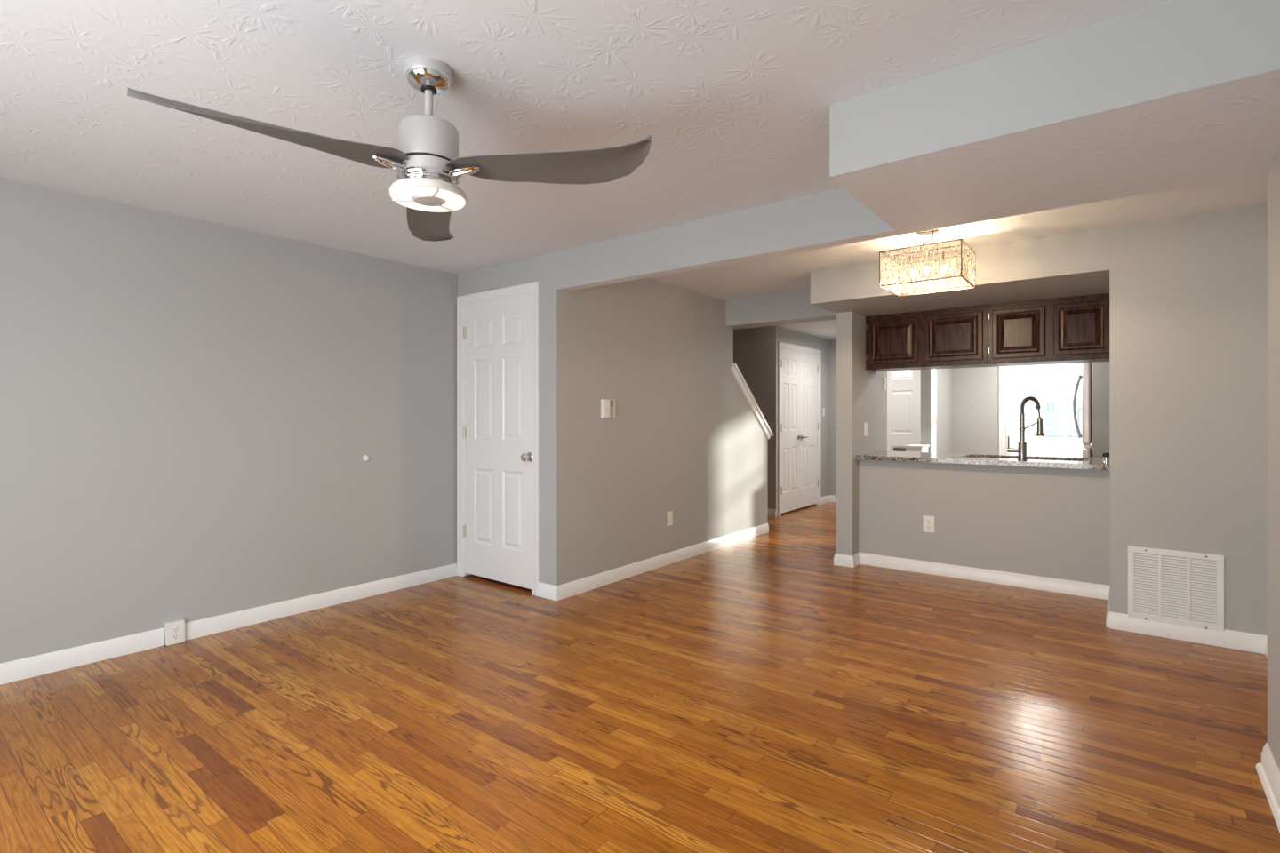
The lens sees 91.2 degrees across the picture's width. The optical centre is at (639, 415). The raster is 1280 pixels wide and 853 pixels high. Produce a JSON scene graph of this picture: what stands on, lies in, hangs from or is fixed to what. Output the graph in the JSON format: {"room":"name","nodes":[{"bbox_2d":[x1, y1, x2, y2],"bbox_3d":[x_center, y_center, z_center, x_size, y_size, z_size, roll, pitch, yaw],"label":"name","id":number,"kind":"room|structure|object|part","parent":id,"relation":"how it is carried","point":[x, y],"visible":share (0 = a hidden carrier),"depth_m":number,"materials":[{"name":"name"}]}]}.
{"room":"empty living room","nodes":[
{"label":"empty living room","id":0,"kind":"room"},
{"bbox_2d":[0,177,457,663],"bbox_3d":[-1.440,0.068,4.850,0.120,2.305,8.300,0,0,38],"label":"wall","id":1,"kind":"structure","parent":0,"point":[191,410],"depth_m":3.47,"materials":[{"name":"grey paint"}]},
{"bbox_2d":[0,627,164,685],"bbox_3d":[-3.231,1.174,2.430,0.016,0.092,2.280,0,0,38],"label":"baseboard","id":2,"kind":"structure","parent":1,"relation":"attached to","point":[39,665],"depth_m":3.06,"materials":[{"name":"white wood"}]},
{"bbox_2d":[164,619,184,646],"bbox_3d":[-2.494,1.160,3.357,0.042,0.118,0.084,0,0,38],"label":"wall outlet","id":3,"kind":"object","parent":1,"relation":"attached to","point":[174,631],"visible":1,"depth_m":3.34,"materials":[{"name":"white plastic"}]},
{"bbox_2d":[171,625,179,632],"bbox_3d":[-2.479,1.141,3.345,0.003,0.029,0.033,0,0,38],"label":"receptacle","id":4,"kind":"object","parent":3,"relation":"attached to","point":[174,628],"depth_m":3.34,"materials":[{"name":"white plastic"}]},
{"bbox_2d":[171,633,179,639],"bbox_3d":[-2.479,1.179,3.345,0.003,0.029,0.033,0,0,38],"label":"receptacle","id":5,"kind":"object","parent":3,"relation":"attached to","point":[174,636],"depth_m":3.34,"materials":[{"name":"white plastic"}]},
{"bbox_2d":[184,563,456,640],"bbox_3d":[-1.935,1.174,4.100,0.016,0.092,1.772,0,0,38],"label":"baseboard","id":6,"kind":"structure","parent":1,"relation":"attached to","point":[233,620],"depth_m":3.92,"materials":[{"name":"white wood"}]},
{"bbox_2d":[362,455,368,461],"bbox_3d":[-1.842,0.286,4.219,0.018,0.044,0.044,0,0,38],"label":"bumper cover","id":7,"kind":"object","parent":1,"relation":"attached to","point":[365,458],"visible":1,"depth_m":4.21,"materials":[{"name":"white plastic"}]},
{"bbox_2d":[0,0,1267,339],"bbox_3d":[1.198,-1.145,3.829,6.000,0.120,10.120,0,0,38],"label":"ceiling","id":8,"kind":"structure","parent":0,"point":[733,98],"depth_m":2.18,"materials":[{"name":"white paint"}]},
{"bbox_2d":[127,56,651,241],"bbox_3d":[-0.684,-0.876,1.828,1.251,0.418,1.194,0,0,38],"label":"ceiling fan","id":9,"kind":"object","parent":8,"relation":"hanging from","point":[427,162],"visible":1,"depth_m":1.88,"materials":[{"name":"silver metal"}]},
{"bbox_3d":[-0.933,-0.748,1.666,0.174,0.072,0.653,0,0,44],"label":"blade","id":10,"kind":"part","parent":9,"relation":"part of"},
{"bbox_3d":[-0.781,-0.748,2.345,0.174,0.072,0.653,0,0,-16],"label":"blade","id":11,"kind":"part","parent":9,"relation":"part of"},
{"bbox_3d":[-0.269,-0.748,1.874,0.653,0.072,0.174,0,0,14],"label":"blade","id":12,"kind":"part","parent":9,"relation":"part of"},
{"bbox_2d":[879,228,975,296],"bbox_3d":[1.666,-0.915,3.630,0.438,0.340,0.391,0,0,38],"label":"chandelier","id":13,"kind":"object","parent":8,"relation":"hanging from","point":[967,269],"visible":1,"depth_m":3.60,"materials":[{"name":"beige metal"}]},
{"bbox_2d":[880,240,960,285],"bbox_3d":[1.550,-0.846,3.480,0.426,0.187,0.011,0,0,38],"label":"lampshade","id":14,"kind":"object","parent":13,"relation":"hanging from","point":[936,252],"depth_m":3.47,"materials":[{"name":"white fabric"}]},
{"bbox_3d":[1.652,-0.999,3.600,0.084,0.134,0.020,0,0,-7],"label":"power cord","id":15,"kind":"part","parent":13,"relation":"part of","materials":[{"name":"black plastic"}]},
{"bbox_3d":[1.666,-1.074,3.631,0.124,0.022,0.124,0,0,38],"label":"ceiling plate","id":16,"kind":"part","parent":13,"relation":"part of","materials":[{"name":"silver metal"}]},
{"bbox_2d":[898,256,971,295],"bbox_3d":[1.782,-0.846,3.781,0.426,0.187,0.011,0,0,38],"label":"lampshade","id":17,"kind":"object","parent":13,"relation":"hanging from","point":[936,284],"depth_m":3.79,"materials":[{"name":"white fabric"}]},
{"bbox_3d":[1.734,-0.837,3.578,0.030,0.052,0.030,0,0,38],"label":"bulb","id":18,"kind":"part","parent":13,"relation":"part of","materials":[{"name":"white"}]},
{"bbox_2d":[829,0,1279,230],"bbox_3d":[1.385,-0.961,2.140,1.205,0.248,0.800,0,0,38],"label":"soffit","id":19,"kind":"object","parent":8,"relation":"attached to","point":[1172,91],"depth_m":1.89,"materials":[{"name":"grey paint"}]},
{"bbox_2d":[0,502,1279,852],"bbox_3d":[1.198,1.280,3.829,6.000,0.120,10.120,0,0,38],"label":"floor","id":20,"kind":"structure","parent":0,"point":[762,693],"depth_m":2.45,"materials":[{"name":"brown wood"}]},
{"bbox_2d":[904,444,929,452],"bbox_3d":[3.107,0.774,7.024,0.190,0.892,0.310,0,0,38],"label":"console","id":21,"kind":"object","parent":20,"relation":"on","point":[916,448],"visible":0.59,"depth_m":6.92},
{"bbox_2d":[1072,361,1109,458],"bbox_3d":[4.573,0.335,5.841,0.844,1.730,0.864,0,0,38],"label":"refrigerator","id":22,"kind":"object","parent":20,"relation":"on","point":[1095,376],"visible":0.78,"depth_m":5.67,"materials":[{"name":"silver metal"}]},
{"bbox_3d":[4.053,-0.085,5.791,0.084,0.582,0.034,0,0,38],"label":"handle","id":23,"kind":"part","parent":22,"relation":"part of","materials":[{"name":"silver metal"}]},
{"bbox_3d":[4.326,0.728,6.041,0.066,0.865,0.850,0,0,38],"label":"freezer door","id":24,"kind":"part","parent":22,"relation":"part of","materials":[{"name":"silver metal"}]},
{"bbox_3d":[4.326,-0.133,6.041,0.066,0.795,0.850,0,0,38],"label":"door","id":25,"kind":"part","parent":22,"relation":"part of","materials":[{"name":"silver metal"}]},
{"bbox_3d":[2.716,0.893,4.984,1.666,0.655,0.555,0,0,38],"label":"base cabinet","id":26,"kind":"object","parent":20,"relation":"on","visible":0},
{"bbox_2d":[856,450,1109,470],"bbox_3d":[2.670,0.439,4.931,1.672,0.234,0.795,0,0,38],"label":"countertop","id":27,"kind":"structure","parent":26,"relation":"on","point":[1036,461],"depth_m":4.77,"materials":[{"name":"stone"}]},
{"bbox_2d":[1007,396,1044,460],"bbox_3d":[2.843,0.089,4.611,0.248,0.466,0.088,0,0,12],"label":"kitchen faucet","id":28,"kind":"object","parent":27,"relation":"on","point":[1021,450],"visible":1,"depth_m":4.59,"materials":[{"name":"silver metal"}]},
{"bbox_3d":[2.772,0.211,4.634,0.096,0.118,0.033,0,0,38],"label":"handle","id":29,"kind":"part","parent":28,"relation":"part of","materials":[{"name":"silver metal"}]},
{"bbox_2d":[1102,452,1109,461],"bbox_3d":[3.356,0.292,4.509,0.048,0.059,0.048,0,0,38],"label":"soap dispenser","id":30,"kind":"object","parent":27,"relation":"on","point":[1106,455],"visible":0.93,"depth_m":4.50,"materials":[{"name":"silver metal"}]},
{"bbox_2d":[566,278,767,583],"bbox_3d":[0.378,0.068,5.440,0.110,2.305,3.000,0,0,38],"label":"wall","id":31,"kind":"structure","parent":0,"point":[684,438],"depth_m":4.99,"materials":[{"name":"grey paint"}]},
{"bbox_2d":[600,399,615,418],"bbox_3d":[-0.223,-0.052,4.550,0.030,0.136,0.148,0,0,38],"label":"thermostat","id":32,"kind":"object","parent":31,"relation":"attached to","point":[607,405],"visible":1,"depth_m":4.51,"materials":[{"name":"white plastic"}]},
{"bbox_2d":[537,523,768,600],"bbox_3d":[0.329,1.174,5.411,0.184,0.092,3.106,0,0,38],"label":"baseboard","id":33,"kind":"structure","parent":31,"relation":"attached to","point":[572,588],"depth_m":4.84,"materials":[{"name":"white wood"}]},
{"bbox_2d":[667,511,672,526],"bbox_3d":[0.249,0.848,5.176,0.008,0.118,0.073,0,0,38],"label":"wall outlet","id":34,"kind":"object","parent":31,"relation":"attached to","point":[670,513],"visible":1,"depth_m":5.17,"materials":[{"name":"white plastic"}]},
{"bbox_2d":[730,362,773,439],"bbox_3d":[1.084,-0.129,6.345,0.165,0.758,0.860,0,0,38],"label":"cap","id":35,"kind":"object","parent":31,"relation":"attached to","point":[735,371],"visible":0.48,"depth_m":6.26,"materials":[{"name":"white wood"}]},
{"bbox_2d":[733,326,780,517],"bbox_3d":[1.393,0.068,7.822,0.713,2.305,0.110,0,0,38],"label":"wall","id":36,"kind":"structure","parent":0,"point":[755,349],"depth_m":7.64,"materials":[{"name":"grey paint"}]},
{"bbox_2d":[767,508,775,517],"bbox_3d":[1.532,1.174,7.635,0.263,0.092,0.016,0,0,38],"label":"baseboard","id":37,"kind":"structure","parent":36,"relation":"attached to","point":[772,513],"depth_m":7.58,"materials":[{"name":"white wood"}]},
{"bbox_2d":[725,289,836,328],"bbox_3d":[1.318,-0.966,5.660,1.104,0.239,0.240,0,0,38],"label":"ceiling beam","id":38,"kind":"structure","parent":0,"point":[789,308],"depth_m":5.61,"materials":[{"name":"grey paint"}]},
{"bbox_2d":[780,327,829,497],"bbox_3d":[2.159,0.068,8.317,0.110,2.305,1.610,0,0,38],"label":"wall","id":39,"kind":"structure","parent":0,"point":[787,336],"depth_m":8.72,"materials":[{"name":"grey paint"}]},
{"bbox_2d":[781,348,802,513],"bbox_3d":[1.901,0.183,7.883,0.097,2.030,0.584,0,0,38],"label":"door","id":40,"kind":"structure","parent":39,"relation":"in","point":[790,360],"depth_m":7.90,"materials":[{"name":"white paint"}]},
{"bbox_2d":[777,341,820,516],"bbox_3d":[2.047,0.158,8.141,0.109,2.124,1.309,0,0,38],"label":"trim","id":41,"kind":"structure","parent":39,"relation":"attached to","point":[780,345],"depth_m":7.88,"materials":[{"name":"white wood"}]},
{"bbox_2d":[800,352,818,508],"bbox_3d":[2.267,0.183,8.355,0.097,2.030,0.602,0,0,38],"label":"door","id":42,"kind":"structure","parent":39,"relation":"in","point":[808,362],"depth_m":8.35,"materials":[{"name":"white paint"}]},
{"bbox_2d":[822,408,824,416],"bbox_3d":[2.565,-0.050,8.742,0.011,0.116,0.072,0,0,38],"label":"light switch","id":43,"kind":"object","parent":39,"relation":"attached to","point":[823,409],"visible":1,"depth_m":8.73,"materials":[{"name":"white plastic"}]},
{"bbox_2d":[820,495,836,504],"bbox_3d":[2.679,1.174,8.705,0.237,0.092,0.360,0,0,38],"label":"baseboard","id":44,"kind":"structure","parent":39,"relation":"attached to","point":[830,498],"depth_m":8.85,"materials":[{"name":"white wood"}]},
{"bbox_2d":[836,312,887,555],"bbox_3d":[1.945,0.189,5.461,0.131,2.062,0.935,0,0,38],"label":"wall column","id":45,"kind":"structure","parent":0,"point":[861,398],"depth_m":5.12,"materials":[{"name":"grey paint"}]},
{"bbox_2d":[864,423,867,436],"bbox_3d":[1.914,0.115,5.305,0.011,0.116,0.072,0,0,38],"label":"light switch","id":46,"kind":"object","parent":45,"relation":"attached to","point":[865,424],"visible":1,"depth_m":5.29,"materials":[{"name":"white plastic"}]},
{"bbox_2d":[883,377,886,390],"bbox_3d":[2.242,-0.292,5.728,0.011,0.116,0.072,0,0,38],"label":"light switch","id":47,"kind":"object","parent":45,"relation":"attached to","point":[884,379],"visible":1,"depth_m":5.71,"materials":[{"name":"white plastic"}]},
{"bbox_2d":[457,164,1271,586],"bbox_3d":[0.382,0.068,3.482,4.435,2.305,0.090,0,0,38],"label":"wall","id":48,"kind":"structure","parent":0,"point":[834,217],"depth_m":3.70,"materials":[{"name":"grey paint"}]},
{"bbox_2d":[463,295,532,589],"bbox_3d":[-1.045,0.176,4.515,0.773,2.032,0.108,0,0,38],"label":"door","id":49,"kind":"structure","parent":48,"relation":"in","point":[497,432],"depth_m":4.52,"materials":[{"name":"white paint"}]},
{"bbox_3d":[-0.777,0.283,4.285,0.066,0.066,0.073,0,0,38],"label":"knob","id":50,"kind":"part","parent":49,"relation":"part of","materials":[{"name":"silver metal"}]},
{"bbox_2d":[456,281,539,596],"bbox_3d":[-1.012,0.155,4.551,0.896,2.130,0.109,0,0,38],"label":"trim","id":51,"kind":"structure","parent":48,"relation":"attached to","point":[532,289],"depth_m":4.40,"materials":[{"name":"white wood"}]},
{"bbox_2d":[464,574,532,594],"bbox_3d":[-1.004,1.216,4.554,0.755,0.007,0.095,0,0,38],"label":"trim","id":52,"kind":"structure","parent":48,"relation":"attached to","point":[473,577],"depth_m":4.54,"materials":[{"name":"red wood"}]},
{"bbox_2d":[829,339,1006,495],"bbox_3d":[4.302,0.068,7.749,5.900,2.305,0.120,0,0,38],"label":"wall","id":53,"kind":"structure","parent":0,"point":[975,391],"depth_m":7.82,"materials":[{"name":"grey paint"}]},
{"bbox_2d":[887,369,920,451],"bbox_3d":[3.327,0.193,8.475,0.920,2.030,0.049,0,0,38],"label":"door","id":54,"kind":"structure","parent":53,"relation":"in","point":[903,387],"depth_m":8.32,"materials":[{"name":"white paint"}]},
{"bbox_2d":[920,368,951,453],"bbox_3d":[3.075,0.068,6.901,0.110,2.305,2.725,0,0,38],"label":"wall","id":55,"kind":"structure","parent":0,"point":[936,384],"depth_m":7.33,"materials":[{"name":"grey paint"}]},
{"bbox_2d":[858,459,1109,585],"bbox_3d":[2.505,0.789,4.714,1.670,0.862,0.120,0,0,38],"label":"wall","id":56,"kind":"structure","parent":0,"point":[1053,523],"depth_m":4.59,"materials":[{"name":"grey paint"}]},
{"bbox_2d":[923,515,934,533],"bbox_3d":[2.232,0.838,4.844,0.082,0.128,0.008,0,0,38],"label":"wall outlet","id":57,"kind":"object","parent":56,"relation":"attached to","point":[928,521],"visible":1,"depth_m":4.84,"materials":[{"name":"white plastic"}]},
{"bbox_2d":[833,552,1109,627],"bbox_3d":[2.436,1.174,4.745,0.919,0.092,2.149,0,0,-36],"label":"baseboard","id":58,"kind":"structure","parent":56,"relation":"attached to","point":[983,575],"depth_m":4.61,"materials":[{"name":"white wood"}]},
{"bbox_2d":[810,204,1267,635],"bbox_3d":[2.828,0.068,4.441,2.776,2.305,1.465,0,0,38],"label":"wall","id":59,"kind":"structure","parent":0,"point":[1188,294],"depth_m":3.44,"materials":[{"name":"grey paint"}]},
{"bbox_2d":[865,304,993,371],"bbox_3d":[2.366,-0.617,5.149,0.913,0.449,0.332,0,0,38],"label":"upper cabinet","id":60,"kind":"object","parent":59,"relation":"attached to","point":[949,338],"visible":0.94,"depth_m":5.00,"materials":[{"name":"brown wood"}]},
{"bbox_3d":[2.087,-0.614,5.170,0.392,0.363,0.020,0,0,38],"label":"door","id":61,"kind":"part","parent":60,"relation":"part of","materials":[{"name":"brown wood"}]},
{"bbox_3d":[2.445,-0.614,4.891,0.408,0.363,0.020,0,0,38],"label":"door","id":62,"kind":"part","parent":60,"relation":"part of","materials":[{"name":"brown wood"}]},
{"bbox_2d":[987,293,1109,367],"bbox_3d":[3.025,-0.617,4.638,0.752,0.449,0.332,0,0,38],"label":"upper cabinet","id":63,"kind":"object","parent":59,"relation":"attached to","point":[1069,330],"visible":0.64,"depth_m":4.51,"materials":[{"name":"brown wood"}]},
{"bbox_3d":[2.790,-0.614,4.624,0.334,0.363,0.020,0,0,38],"label":"door","id":64,"kind":"part","parent":63,"relation":"part of","materials":[{"name":"brown wood"}]},
{"bbox_3d":[3.090,-0.614,4.391,0.320,0.363,0.020,0,0,38],"label":"door","id":65,"kind":"part","parent":63,"relation":"part of","materials":[{"name":"brown wood"}]},
{"bbox_2d":[1128,545,1223,631],"bbox_3d":[2.926,0.943,3.431,0.402,0.410,0.012,0,0,38],"label":"air vent","id":66,"kind":"object","parent":59,"relation":"in","point":[1169,587],"visible":1,"depth_m":3.43,"materials":[{"name":"metal"}]},
{"bbox_3d":[2.832,0.944,3.505,0.107,0.339,0.008,0,0,38],"label":"louvre panel","id":67,"kind":"part","parent":66,"relation":"part of","materials":[{"name":"white metal"}]},
{"bbox_3d":[2.926,0.944,3.432,0.107,0.339,0.008,0,0,38],"label":"louvre panel","id":68,"kind":"part","parent":66,"relation":"part of","materials":[{"name":"white metal"}]},
{"bbox_3d":[3.021,0.944,3.358,0.107,0.339,0.008,0,0,38],"label":"louvre panel","id":69,"kind":"part","parent":66,"relation":"part of","materials":[{"name":"white metal"}]},
{"bbox_2d":[1109,611,1267,657],"bbox_3d":[2.509,1.174,2.825,0.653,0.092,1.480,0,0,38],"label":"baseboard","id":70,"kind":"structure","parent":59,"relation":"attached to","point":[1242,641],"depth_m":3.38,"materials":[{"name":"white wood"}]},
{"bbox_2d":[1267,152,1279,771],"bbox_3d":[1.069,0.068,0.329,0.515,2.305,4.230,0,0,38],"label":"wall","id":71,"kind":"structure","parent":0,"point":[1274,172],"depth_m":2.07,"materials":[{"name":"grey paint"}]},
{"bbox_2d":[1256,743,1279,832],"bbox_3d":[0.853,1.174,0.496,0.030,0.092,4.230,0,0,38],"label":"baseboard","id":72,"kind":"structure","parent":71,"relation":"attached to","point":[1268,772],"depth_m":2.02,"materials":[{"name":"white wood"}]},
{"label":"outside","id":73,"kind":"structure","parent":0,"visible":0},
{"bbox_3d":[21.145,1.745,27.260,60.000,0.150,51.000,0,0,38],"label":"ground","id":74,"kind":"structure","parent":73,"visible":0},
{"bbox_2d":[999,362,1091,457],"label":"window","id":75,"kind":"structure","parent":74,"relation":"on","point":[1052,384],"depth_m":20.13,"materials":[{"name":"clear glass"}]},
{"bbox_3d":[13.485,0.120,19.832,1.220,1.120,0.020,0,0,38],"label":"pane","id":76,"kind":"part","parent":75,"relation":"part of","materials":[{"name":"clear glass"}]}
]}

